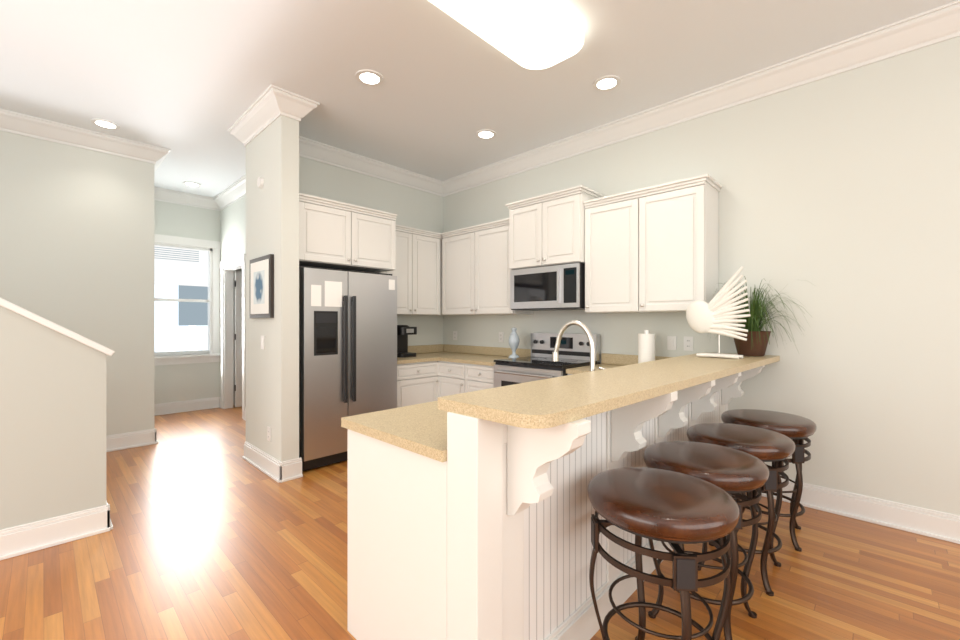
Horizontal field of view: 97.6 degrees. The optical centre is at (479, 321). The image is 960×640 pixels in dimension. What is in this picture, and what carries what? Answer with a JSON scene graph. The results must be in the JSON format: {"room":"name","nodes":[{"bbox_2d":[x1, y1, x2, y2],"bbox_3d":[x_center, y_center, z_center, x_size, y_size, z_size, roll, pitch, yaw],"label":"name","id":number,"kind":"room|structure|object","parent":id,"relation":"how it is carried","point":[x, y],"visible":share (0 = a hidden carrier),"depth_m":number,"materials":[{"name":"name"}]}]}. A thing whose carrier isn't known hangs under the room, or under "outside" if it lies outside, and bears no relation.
{"room":"kitchen","nodes":[
{"label":"kitchen","id":0,"kind":"room"},
{"bbox_2d":[0,306,105,529],"bbox_3d":[-3.657,-0.260,1.205,0.120,3.060,3.865,0,0,44],"label":"wall","id":1,"kind":"structure","parent":0,"point":[52,423],"depth_m":2.38,"materials":[{"name":"grey paint"}]},
{"bbox_2d":[0,298,114,355],"bbox_3d":[-3.326,-0.796,1.548,0.170,2.014,2.985,0,0,44],"label":"trim","id":2,"kind":"structure","parent":1,"relation":"attached to","point":[51,325],"depth_m":2.38,"materials":[{"name":"white wood"}]},
{"bbox_2d":[0,131,139,435],"bbox_3d":[-4.997,-0.260,2.783,0.120,3.060,4.280,0,0,44],"label":"wall","id":3,"kind":"structure","parent":0,"point":[70,238],"depth_m":3.97,"materials":[{"name":"white paint"}]},
{"bbox_2d":[0,109,170,167],"bbox_3d":[-4.787,-1.715,2.829,0.118,0.150,4.398,0,0,44],"label":"crown molding","id":4,"kind":"structure","parent":3,"relation":"attached to","point":[10,121],"depth_m":3.92,"materials":[{"name":"white wood"}]},
{"bbox_2d":[140,161,153,430],"bbox_3d":[-4.016,-0.260,4.891,1.630,3.060,0.120,0,0,44],"label":"wall","id":5,"kind":"structure","parent":0,"point":[146,295],"depth_m":4.32,"materials":[{"name":"white paint"}]},
{"bbox_2d":[0,397,959,560],"bbox_3d":[-1.604,1.192,1.578,9.700,0.155,7.250,0,0,44],"label":"baseboard","id":6,"kind":"structure","parent":5,"relation":"attached to","point":[35,536],"depth_m":2.60,"materials":[{"name":"white wood"}]},
{"bbox_2d":[154,200,241,404],"bbox_3d":[-3.658,-0.260,6.525,0.120,3.060,2.970,0,0,44],"label":"wall","id":7,"kind":"structure","parent":0,"point":[181,382],"depth_m":5.94,"materials":[{"name":"white paint"}]},
{"bbox_2d":[154,187,211,209],"bbox_3d":[-4.169,-1.715,5.823,0.118,0.150,0.750,0,0,44],"label":"crown molding","id":8,"kind":"structure","parent":7,"relation":"attached to","point":[160,194],"depth_m":5.85,"materials":[{"name":"white wood"}]},
{"bbox_2d":[154,234,220,365],"bbox_3d":[-4.195,-0.292,5.925,0.178,1.775,0.960,0,0,44],"label":"window","id":9,"kind":"structure","parent":7,"relation":"in","point":[212,353],"depth_m":6.00,"materials":[{"name":"white"}]},
{"bbox_2d":[220,195,245,396],"bbox_3d":[-2.804,-0.260,5.307,2.800,3.060,0.120,0,0,44],"label":"wall","id":10,"kind":"structure","parent":0,"point":[233,229],"depth_m":5.83,"materials":[{"name":"white paint"}]},
{"bbox_2d":[212,174,245,210],"bbox_3d":[-2.886,-1.715,5.221,2.800,0.150,0.118,0,0,44],"label":"crown molding","id":11,"kind":"structure","parent":10,"relation":"attached to","point":[237,190],"depth_m":5.70,"materials":[{"name":"white wood"}]},
{"bbox_2d":[220,254,245,418],"bbox_3d":[-3.382,0.198,5.845,1.070,2.145,0.146,0,0,44],"label":"door frame","id":12,"kind":"structure","parent":10,"relation":"in","point":[227,338],"depth_m":6.11,"materials":[{"name":"white wood"}]},
{"bbox_2d":[235,271,241,406],"bbox_3d":[-3.325,0.257,6.457,0.046,2.003,0.810,0,0,44],"label":"door","id":13,"kind":"structure","parent":12,"relation":"attached to","point":[238,338],"depth_m":6.19,"materials":[{"name":"white wood"}]},
{"bbox_2d":[246,115,301,461],"bbox_3d":[-1.788,-0.260,3.636,0.720,3.060,0.140,0,0,44],"label":"wall","id":14,"kind":"structure","parent":0,"point":[281,167],"depth_m":3.43,"materials":[{"name":"white paint"}]},
{"bbox_2d":[228,84,291,145],"bbox_3d":[-1.921,-1.715,3.592,1.086,0.150,0.128,0,0,44],"label":"crown molding","id":15,"kind":"structure","parent":14,"relation":"attached to","point":[271,104],"depth_m":3.45,"materials":[{"name":"white wood"}]},
{"bbox_2d":[257,177,263,188],"bbox_3d":[-1.897,-1.200,3.625,0.100,0.100,0.025,0,0,44],"label":"thermostat","id":16,"kind":"object","parent":14,"relation":"attached to","point":[260,182],"visible":1,"depth_m":3.60,"materials":[{"name":"white plastic"}]},
{"bbox_2d":[250,254,273,317],"bbox_3d":[-1.879,-0.290,3.600,0.500,0.520,0.033,0,0,44],"label":"framed picture","id":17,"kind":"object","parent":14,"relation":"attached to","point":[262,287],"visible":1,"depth_m":3.53,"materials":[{"name":"grey paper"}]},
{"bbox_2d":[261,336,264,348],"bbox_3d":[-1.870,0.180,3.609,0.072,0.115,0.010,0,0,44],"label":"light switch","id":18,"kind":"object","parent":14,"relation":"attached to","point":[262,342],"visible":0.96,"depth_m":3.59,"materials":[{"name":"white plastic"}]},
{"bbox_2d":[267,426,270,441],"bbox_3d":[-1.762,0.940,3.505,0.072,0.115,0.010,0,0,44],"label":"outlet","id":19,"kind":"object","parent":14,"relation":"attached to","point":[268,433],"visible":1,"depth_m":3.50,"materials":[{"name":"white plastic"}]},
{"bbox_2d":[288,96,319,139],"bbox_3d":[-1.620,-1.715,3.647,0.728,0.150,0.128,0,0,44],"label":"crown molding","id":20,"kind":"structure","parent":14,"relation":"attached to","point":[302,106],"depth_m":3.39,"materials":[{"name":"white wood"}]},
{"bbox_2d":[302,157,442,345],"bbox_3d":[-1.336,-0.260,4.727,0.120,3.060,2.340,0,0,44],"label":"wall","id":21,"kind":"structure","parent":0,"point":[414,208],"depth_m":4.96,"materials":[{"name":"white paint"}]},
{"bbox_2d":[299,193,396,272],"bbox_3d":[-1.405,-0.794,4.079,0.672,0.558,0.980,0,0,44],"label":"upper cabinet","id":22,"kind":"object","parent":21,"relation":"attached to","point":[333,234],"visible":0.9,"depth_m":3.83,"materials":[{"name":"white wood"}]},
{"bbox_2d":[299,137,443,195],"bbox_3d":[-1.250,-1.715,4.645,0.118,0.150,2.060,0,0,44],"label":"crown molding","id":23,"kind":"structure","parent":21,"relation":"attached to","point":[308,148],"depth_m":4.64,"materials":[{"name":"white wood"}]},
{"bbox_2d":[380,224,452,315],"bbox_3d":[-0.756,-0.564,4.963,0.382,0.973,1.185,0,0,44],"label":"upper cabinet","id":24,"kind":"object","parent":21,"relation":"attached to","point":[417,272],"visible":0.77,"depth_m":4.79,"materials":[{"name":"white wood"}]},
{"bbox_2d":[0,0,956,197],"bbox_3d":[-1.604,-1.815,1.578,9.940,0.050,7.490,0,0,44],"label":"ceiling","id":25,"kind":"structure","parent":0,"point":[187,83],"depth_m":2.96,"materials":[{"name":"white paint"}]},
{"bbox_2d":[91,119,119,129],"bbox_3d":[-3.390,-1.786,3.804,0.200,0.008,0.200,0,0,44],"label":"recessed light","id":26,"kind":"object","parent":25,"relation":"in","point":[103,123],"visible":0.98,"depth_m":3.80,"materials":[{"name":"white"}]},
{"bbox_2d":[183,181,200,186],"bbox_3d":[-3.747,-1.786,5.466,0.200,0.008,0.200,0,0,44],"label":"recessed light","id":27,"kind":"object","parent":25,"relation":"in","point":[191,184],"visible":0.96,"depth_m":5.46,"materials":[{"name":"white"}]},
{"bbox_2d":[356,69,383,85],"bbox_3d":[-0.809,-1.786,3.082,0.200,0.008,0.200,0,0,44],"label":"recessed light","id":28,"kind":"object","parent":25,"relation":"in","point":[367,77],"visible":1,"depth_m":3.07,"materials":[{"name":"white"}]},
{"bbox_2d":[476,129,495,138],"bbox_3d":[0.057,-1.786,4.011,0.200,0.008,0.200,0,0,44],"label":"recessed light","id":29,"kind":"object","parent":25,"relation":"in","point":[485,134],"visible":0.96,"depth_m":4.00,"materials":[{"name":"white"}]},
{"bbox_2d":[593,75,620,90],"bbox_3d":[0.951,-1.786,3.151,0.200,0.008,0.200,0,0,44],"label":"recessed light","id":30,"kind":"object","parent":25,"relation":"in","point":[607,83],"visible":1,"depth_m":3.15,"materials":[{"name":"white"}]},
{"bbox_2d":[0,405,959,639],"bbox_3d":[-1.604,1.295,1.578,9.940,0.050,7.490,0,0,44],"label":"floor","id":31,"kind":"structure","parent":0,"point":[212,534],"depth_m":2.14,"materials":[{"name":"brown wood"}]},
{"bbox_2d":[299,265,396,470],"bbox_3d":[-1.368,0.390,4.044,0.720,1.730,0.930,0,0,44],"label":"fridge","id":32,"kind":"object","parent":31,"relation":"on","point":[347,343],"visible":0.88,"depth_m":3.72,"materials":[{"name":"grey metal"}]},
{"bbox_2d":[397,361,435,407],"bbox_3d":[-0.868,0.851,4.646,0.658,0.838,0.574,0,0,44],"label":"base cabinet","id":33,"kind":"object","parent":31,"relation":"on","point":[416,382],"depth_m":4.43,"materials":[{"name":"white wood"}]},
{"bbox_2d":[397,345,436,363],"bbox_3d":[-0.883,0.364,4.644,0.640,0.135,0.549,0,0,44],"label":"countertop","id":34,"kind":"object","parent":33,"relation":"on","point":[424,353],"depth_m":4.90,"materials":[{"name":"beige stone"}]},
{"bbox_2d":[397,325,416,357],"bbox_3d":[-0.899,0.218,4.779,0.348,0.355,0.250,0,0,44],"label":"coffee maker","id":35,"kind":"object","parent":34,"relation":"on","point":[404,332],"visible":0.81,"depth_m":4.71,"materials":[{"name":"black plastic"}]},
{"bbox_2d":[429,344,530,365],"bbox_3d":[-0.165,0.364,4.776,1.493,0.135,0.639,0,0,44],"label":"countertop","id":36,"kind":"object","parent":33,"relation":"on","point":[479,355],"depth_m":4.82,"materials":[{"name":"beige stone"}]},
{"bbox_2d":[508,328,519,357],"bbox_3d":[0.354,0.229,4.378,0.121,0.335,0.121,0,0,44],"label":"vase","id":37,"kind":"object","parent":36,"relation":"on","point":[514,341],"visible":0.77,"depth_m":4.34,"materials":[{"name":"ceramic"}]},
{"bbox_2d":[436,361,467,400],"bbox_3d":[-0.098,0.851,4.688,0.497,0.838,0.672,0,0,44],"label":"base cabinet","id":38,"kind":"object","parent":31,"relation":"on","point":[451,377],"depth_m":4.50,"materials":[{"name":"white wood"}]},
{"bbox_2d":[348,412,575,639],"bbox_3d":[-0.087,0.851,1.773,0.633,0.838,0.704,0,0,44],"label":"base cabinet","id":39,"kind":"object","parent":31,"relation":"on","point":[483,532],"depth_m":1.37,"materials":[{"name":"white wood"}]},
{"bbox_2d":[341,354,671,461],"bbox_3d":[0.617,0.364,2.525,0.660,0.135,2.799,0,0,44],"label":"countertop","id":40,"kind":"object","parent":39,"relation":"on","point":[421,429],"depth_m":1.63,"materials":[{"name":"beige stone"}]},
{"bbox_2d":[552,320,605,370],"bbox_3d":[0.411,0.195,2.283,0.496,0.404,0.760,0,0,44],"label":"faucet","id":41,"kind":"object","parent":40,"relation":"on","point":[564,327],"visible":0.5,"depth_m":2.18,"materials":[{"name":"silver metal"}]},
{"bbox_2d":[638,330,654,362],"bbox_3d":[1.363,0.233,3.435,0.140,0.327,0.140,0,0,44],"label":"paper towel","id":42,"kind":"object","parent":40,"relation":"on","point":[646,345],"visible":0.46,"depth_m":3.38,"materials":[{"name":"white paper"}]},
{"bbox_2d":[437,352,779,428],"bbox_3d":[1.001,0.262,2.172,0.500,0.036,2.775,0,0,44],"label":"bar countertop","id":43,"kind":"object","parent":39,"relation":"on","point":[549,402],"visible":0.9,"depth_m":1.49,"materials":[{"name":"beige stone"}]},
{"bbox_2d":[686,266,749,358],"bbox_3d":[1.598,-0.059,2.836,0.390,0.601,0.115,0,0,44],"label":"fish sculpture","id":44,"kind":"object","parent":43,"relation":"on","point":[716,315],"visible":0.98,"depth_m":2.79,"materials":[{"name":"white ceramic"}]},
{"bbox_2d":[710,276,811,355],"bbox_3d":[1.955,-0.036,2.906,0.589,0.559,0.380,0,0,44],"label":"potted plant","id":45,"kind":"object","parent":43,"relation":"on","point":[756,342],"visible":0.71,"depth_m":2.92,"materials":[{"name":"green plant"}]},
{"bbox_2d":[468,364,493,391],"bbox_3d":[0.198,0.851,4.437,0.501,0.838,0.623,0,0,44],"label":"base cabinet","id":46,"kind":"object","parent":31,"relation":"on","point":[480,377],"depth_m":4.20,"materials":[{"name":"white wood"}]},
{"bbox_2d":[494,333,599,387],"bbox_3d":[0.608,0.695,3.949,0.756,1.150,0.716,0,0,44],"label":"range","id":47,"kind":"object","parent":31,"relation":"on","point":[540,364],"visible":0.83,"depth_m":3.93,"materials":[{"name":"grey metal"}]},
{"bbox_2d":[576,403,635,616],"bbox_3d":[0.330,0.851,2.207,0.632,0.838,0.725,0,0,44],"label":"beadboard panel","id":48,"kind":"object","parent":31,"relation":"on","point":[605,441],"depth_m":1.75,"materials":[{"name":"white wood"}]},
{"bbox_2d":[636,388,687,547],"bbox_3d":[0.825,0.851,2.745,0.664,0.838,0.966,0,0,44],"label":"base cabinet","id":49,"kind":"object","parent":31,"relation":"on","point":[663,418],"depth_m":2.11,"materials":[{"name":"white wood"}]},
{"bbox_2d":[601,353,612,355],"bbox_3d":[1.027,0.364,3.629,0.280,0.135,0.639,0,0,44],"label":"countertop","id":50,"kind":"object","parent":49,"relation":"on","point":[603,354],"depth_m":3.90,"materials":[{"name":"beige stone"}]},
{"bbox_2d":[587,467,739,639],"bbox_3d":[0.616,0.919,1.448,0.476,0.702,0.476,0,0,44],"label":"stool","id":51,"kind":"object","parent":31,"relation":"on","point":[673,509],"visible":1,"depth_m":1.33,"materials":[{"name":"leather"}]},
{"bbox_2d":[643,441,768,639],"bbox_3d":[0.959,0.919,1.811,0.476,0.702,0.476,0,0,44],"label":"stool","id":52,"kind":"object","parent":31,"relation":"on","point":[734,472],"visible":0.6,"depth_m":1.70,"materials":[{"name":"leather"}]},
{"bbox_2d":[687,423,794,595],"bbox_3d":[1.334,0.919,2.172,0.476,0.702,0.476,0,0,44],"label":"stool","id":53,"kind":"object","parent":31,"relation":"on","point":[776,449],"visible":0.56,"depth_m":2.02,"materials":[{"name":"leather"}]},
{"bbox_2d":[721,409,816,551],"bbox_3d":[1.737,0.919,2.548,0.476,0.702,0.476,0,0,44],"label":"stool","id":54,"kind":"object","parent":31,"relation":"on","point":[797,430],"visible":0.62,"depth_m":2.38,"materials":[{"name":"leather"}]},
{"bbox_2d":[443,36,959,515],"bbox_3d":[0.951,-0.260,4.233,9.940,3.060,0.120,0,0,44],"label":"wall","id":55,"kind":"structure","parent":0,"point":[840,192],"depth_m":2.79,"materials":[{"name":"white paint"}]},
{"bbox_2d":[453,331,456,339],"bbox_3d":[-0.319,0.180,5.365,0.072,0.115,0.010,0,0,44],"label":"electrical outlet","id":56,"kind":"object","parent":55,"relation":"attached to","point":[454,335],"visible":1,"depth_m":5.36,"materials":[{"name":"white plastic"}]},
{"bbox_2d":[441,218,533,314],"bbox_3d":[0.054,-0.564,4.744,1.093,0.973,0.382,0,0,44],"label":"upper cabinet","id":57,"kind":"object","parent":55,"relation":"attached to","point":[475,271],"visible":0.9,"depth_m":4.60,"materials":[{"name":"white wood"}]},
{"bbox_2d":[499,332,503,341],"bbox_3d":[0.243,0.180,4.824,0.072,0.115,0.010,0,0,44],"label":"electrical outlet","id":58,"kind":"object","parent":55,"relation":"attached to","point":[501,336],"visible":1,"depth_m":4.82,"materials":[{"name":"white plastic"}]},
{"bbox_2d":[505,185,604,269],"bbox_3d":[0.715,-0.847,4.060,0.856,0.653,0.452,0,0,44],"label":"upper cabinet","id":59,"kind":"object","parent":55,"relation":"attached to","point":[547,229],"visible":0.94,"depth_m":3.86,"materials":[{"name":"white wood"}]},
{"bbox_2d":[510,263,584,310],"bbox_3d":[0.715,-0.315,4.060,0.770,0.400,0.449,0,0,44],"label":"microwave","id":60,"kind":"object","parent":59,"relation":"attached to","point":[556,287],"visible":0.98,"depth_m":3.87,"materials":[{"name":"grey metal"}]},
{"bbox_2d":[583,174,721,312],"bbox_3d":[1.388,-0.564,3.460,0.994,0.973,0.382,0,0,44],"label":"upper cabinet","id":61,"kind":"object","parent":55,"relation":"attached to","point":[652,249],"visible":0.98,"depth_m":3.27,"materials":[{"name":"white wood"}]},
{"bbox_2d":[667,336,676,349],"bbox_3d":[1.605,0.180,3.513,0.072,0.115,0.010,0,0,44],"label":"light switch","id":62,"kind":"object","parent":55,"relation":"attached to","point":[671,342],"visible":1,"depth_m":3.51,"materials":[{"name":"white plastic"}]},
{"bbox_2d":[684,336,692,350],"bbox_3d":[1.698,0.180,3.423,0.072,0.115,0.010,0,0,44],"label":"electrical outlet","id":63,"kind":"object","parent":55,"relation":"attached to","point":[688,343],"visible":1,"depth_m":3.42,"materials":[{"name":"white plastic"}]},
{"bbox_2d":[442,0,959,196],"bbox_3d":[1.878,-1.715,3.177,6.660,0.150,0.118,0,0,44],"label":"crown molding","id":64,"kind":"structure","parent":55,"relation":"attached to","point":[942,23],"depth_m":3.07,"materials":[{"name":"white wood"}]},
{"label":"outside","id":65,"kind":"structure","parent":0,"visible":0},
{"bbox_2d":[154,247,207,351],"bbox_3d":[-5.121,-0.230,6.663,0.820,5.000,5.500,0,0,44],"label":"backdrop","id":66,"kind":"structure","parent":65,"point":[180,326],"depth_m":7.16,"materials":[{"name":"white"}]},
{"bbox_3d":[0.108,-1.780,2.311,0.350,0.020,1.140,0,0,44],"label":"ceiling fixture","id":67,"kind":"object","parent":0,"visible":0},
{"bbox_2d":[428,0,583,69],"bbox_3d":[0.108,-1.749,2.311,0.450,0.078,1.240,0,0,44],"label":"ceiling fixture","id":68,"kind":"object","parent":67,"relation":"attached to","point":[535,34],"visible":1,"depth_m":2.44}
]}

